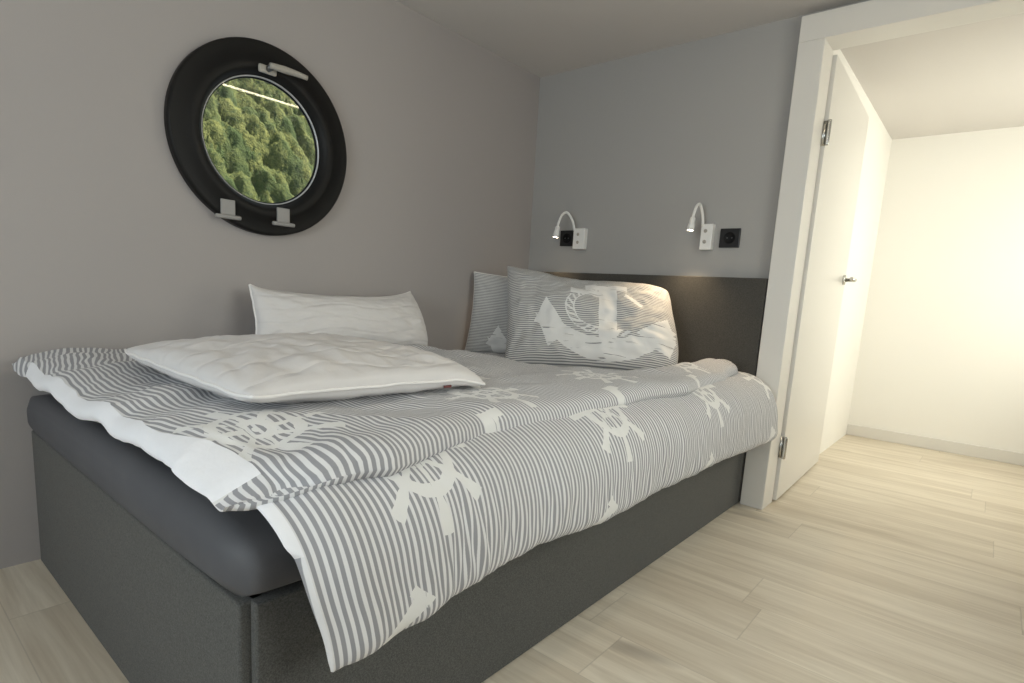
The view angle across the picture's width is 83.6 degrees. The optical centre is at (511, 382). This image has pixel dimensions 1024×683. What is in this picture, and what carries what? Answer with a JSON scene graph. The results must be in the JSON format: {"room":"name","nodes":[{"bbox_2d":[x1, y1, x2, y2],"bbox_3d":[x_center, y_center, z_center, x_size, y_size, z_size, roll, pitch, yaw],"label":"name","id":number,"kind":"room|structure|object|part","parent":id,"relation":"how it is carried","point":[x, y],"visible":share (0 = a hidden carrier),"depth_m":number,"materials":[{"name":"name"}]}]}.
{"room":"ship interior","nodes":[
{"label":"ship interior","id":0,"kind":"room"},
{"bbox_2d":[0,0,539,568],"bbox_3d":[-1.175,-0.449,1.560,0.100,1.847,3.800,11,12,39],"label":"wall","id":1,"kind":"structure","parent":0,"point":[105,243],"depth_m":1.73,"materials":[{"name":"grey paint"}]},
{"bbox_2d":[164,37,346,235],"bbox_3d":[-0.786,-0.777,1.840,0.106,0.587,0.587,11,12,39],"label":"window","id":2,"kind":"structure","parent":1,"relation":"in","point":[217,62],"depth_m":1.78,"materials":[{"name":"black"}]},
{"bbox_3d":[-0.709,-0.990,1.819,0.023,0.022,0.127,11,12,39],"label":"handle lever","id":3,"kind":"part","parent":2,"relation":"part of","materials":[{"name":"grey"}]},
{"bbox_2d":[0,434,1023,682],"bbox_3d":[0.403,0.618,1.655,2.700,0.100,5.800,11,12,39],"label":"floor","id":4,"kind":"structure","parent":0,"point":[883,562],"depth_m":1.57,"materials":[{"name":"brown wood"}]},
{"bbox_2d":[32,272,767,682],"bbox_3d":[-0.142,0.037,1.887,1.199,0.900,2.048,11,12,39],"label":"bed","id":5,"kind":"object","parent":4,"relation":"on","point":[159,617],"visible":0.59,"depth_m":1.17,"materials":[{"name":"grey fabric"}]},
{"bbox_3d":[-0.804,0.385,1.165,1.168,0.362,0.038,11,12,39],"label":"foot panel","id":6,"kind":"part","parent":5,"relation":"part of","materials":[{"name":"grey fabric"}]},
{"bbox_2d":[27,394,301,596],"bbox_3d":[-0.155,0.071,1.859,1.214,0.113,2.014,11,12,39],"label":"mattress","id":7,"kind":"object","parent":5,"relation":"on","point":[241,551],"visible":0.05,"depth_m":0.85,"materials":[{"name":"grey fabric"}]},
{"bbox_2d":[12,345,737,511],"bbox_3d":[-0.132,-0.028,1.814,1.226,0.121,2.036,11,12,39],"label":"duvet","id":8,"kind":"object","parent":7,"relation":"on","point":[236,454],"visible":0.66,"depth_m":0.98,"materials":[{"name":"white fabric"}]},
{"bbox_2d":[124,333,484,403],"bbox_3d":[-0.446,-0.051,1.289,0.634,0.114,0.599,11,12,39],"label":"pillow","id":9,"kind":"object","parent":8,"relation":"on","point":[287,368],"visible":0.99,"depth_m":1.07,"materials":[{"name":"white fabric"}]},
{"bbox_2d":[248,284,427,345],"bbox_3d":[-0.575,-0.223,2.022,0.161,0.222,0.706,10,11,37],"label":"pillow","id":10,"kind":"object","parent":8,"relation":"on","point":[398,319],"visible":0.75,"depth_m":1.93,"materials":[{"name":"white fabric"}]},
{"bbox_2d":[465,272,507,352],"bbox_3d":[0.131,-0.297,2.572,0.696,0.369,0.124,6,9,15],"label":"pillow","id":11,"kind":"object","parent":8,"relation":"on","point":[489,318],"visible":0.26,"depth_m":2.59,"materials":[{"name":"grey fabric"}]},
{"bbox_2d":[505,266,677,369],"bbox_3d":[0.303,-0.257,2.356,0.758,0.424,0.306,5,9,13],"label":"pillow","id":12,"kind":"object","parent":8,"relation":"on","point":[553,320],"visible":0.87,"depth_m":2.27,"materials":[{"name":"grey fabric"}]},
{"bbox_2d":[256,371,777,671],"bbox_3d":[0.229,0.150,1.556,0.434,0.272,1.991,11,12,39],"label":"duvet","id":13,"kind":"object","parent":7,"relation":"on","point":[375,558],"visible":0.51,"depth_m":0.94,"materials":[{"name":"white fabric"}]},
{"bbox_3d":[0.276,0.388,1.553,0.038,0.362,1.987,11,12,39],"label":"panel","id":14,"kind":"part","parent":5,"relation":"part of","materials":[{"name":"grey fabric"}]},
{"bbox_3d":[0.503,-0.046,2.650,1.199,0.900,0.043,11,12,39],"label":"headboard","id":15,"kind":"part","parent":5,"relation":"part of","materials":[{"name":"grey fabric"}]},
{"bbox_2d":[528,0,869,278],"bbox_3d":[1.071,-0.421,2.226,2.700,1.847,0.100,11,12,39],"label":"wall","id":16,"kind":"structure","parent":0,"point":[629,147],"depth_m":2.44,"materials":[{"name":"grey paint"}]},
{"bbox_2d":[560,230,573,245],"bbox_3d":[0.270,-0.707,2.798,0.081,0.075,0.012,11,12,39],"label":"wall socket","id":17,"kind":"object","parent":16,"relation":"attached to","point":[566,236],"visible":0.9,"depth_m":2.79,"materials":[{"name":"black plastic"}]},
{"bbox_2d":[553,211,587,249],"bbox_3d":[0.276,-0.728,2.728,0.169,0.172,0.064,2,9,-8],"label":"reading lamp","id":18,"kind":"object","parent":16,"relation":"attached to","point":[580,235],"visible":1,"depth_m":2.72,"materials":[{"name":"white plastic"}]},
{"bbox_3d":[0.326,-0.689,2.741,0.064,0.097,0.030,11,12,39],"label":"wall plate","id":19,"kind":"part","parent":18,"relation":"part of","materials":[{"name":"white plastic"}]},
{"bbox_2d":[686,203,715,249],"bbox_3d":[0.764,-0.635,2.310,0.140,0.182,0.053,-4,12,-39],"label":"reading lamp","id":20,"kind":"object","parent":16,"relation":"attached to","point":[707,235],"visible":1,"depth_m":2.33,"materials":[{"name":"white plastic"}]},
{"bbox_3d":[0.801,-0.598,2.349,0.049,0.103,0.030,11,12,39],"label":"wall plate","id":21,"kind":"part","parent":20,"relation":"part of","materials":[{"name":"white plastic"}]},
{"bbox_2d":[719,228,740,247],"bbox_3d":[0.875,-0.583,2.300,0.081,0.075,0.012,11,12,39],"label":"wall socket","id":22,"kind":"object","parent":16,"relation":"attached to","point":[729,237],"visible":1,"depth_m":2.29,"materials":[{"name":"black plastic"}]},
{"bbox_2d":[799,0,1023,49],"bbox_3d":[1.468,-1.192,1.767,1.040,0.088,0.130,11,12,39],"label":"trim","id":23,"kind":"structure","parent":16,"relation":"attached to","point":[871,21],"depth_m":1.89,"materials":[{"name":"white paint"}]},
{"bbox_2d":[396,0,1023,139],"bbox_3d":[0.518,-1.302,1.350,2.700,0.100,5.800,11,12,39],"label":"ceiling","id":24,"kind":"structure","parent":0,"point":[967,77],"depth_m":2.34,"materials":[{"name":"paint"}]},
{"bbox_2d":[819,49,891,453],"bbox_3d":[1.677,-0.510,3.018,0.100,1.847,1.900,11,12,39],"label":"wall","id":25,"kind":"structure","parent":0,"point":[878,142],"depth_m":3.29,"materials":[{"name":"white paint"}]},
{"bbox_2d":[740,38,832,509],"bbox_3d":[1.051,-0.362,2.210,0.088,1.735,0.130,11,12,39],"label":"door frame","id":26,"kind":"structure","parent":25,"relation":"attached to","point":[814,57],"depth_m":2.14,"materials":[{"name":"white paint"}]},
{"bbox_2d":[772,55,868,499],"bbox_3d":[1.409,-0.394,2.549,0.100,1.717,0.854,10,11,38],"label":"door","id":27,"kind":"structure","parent":26,"relation":"attached to","point":[846,119],"depth_m":2.46,"materials":[{"name":"white paint"}]},
{"bbox_3d":[1.638,-0.502,2.783,0.060,0.050,0.135,10,11,38],"label":"handle","id":28,"kind":"part","parent":27,"relation":"part of","materials":[{"name":"silver metal"}]},
{"bbox_2d":[848,126,1023,452],"bbox_3d":[2.771,-0.486,3.278,1.250,1.847,0.100,11,12,39],"label":"wall","id":29,"kind":"structure","parent":0,"point":[941,356],"depth_m":3.37,"materials":[{"name":"white paint"}]},
{"bbox_2d":[846,424,1023,465],"bbox_3d":[2.682,0.394,3.375,1.250,0.070,0.012,11,12,39],"label":"baseboard","id":30,"kind":"structure","parent":29,"relation":"attached to","point":[1010,457],"depth_m":3.45,"materials":[{"name":"white paint"}]},
{"label":"outside","id":31,"kind":"structure","parent":0,"visible":0},
{"bbox_2d":[203,78,314,202],"bbox_3d":[-40.944,-92.766,191.927,122.533,157.476,410.000,11,12,39],"label":"hillside","id":32,"kind":"structure","parent":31,"point":[256,137],"depth_m":129.19,"materials":[{"name":"green plant"}]}
]}

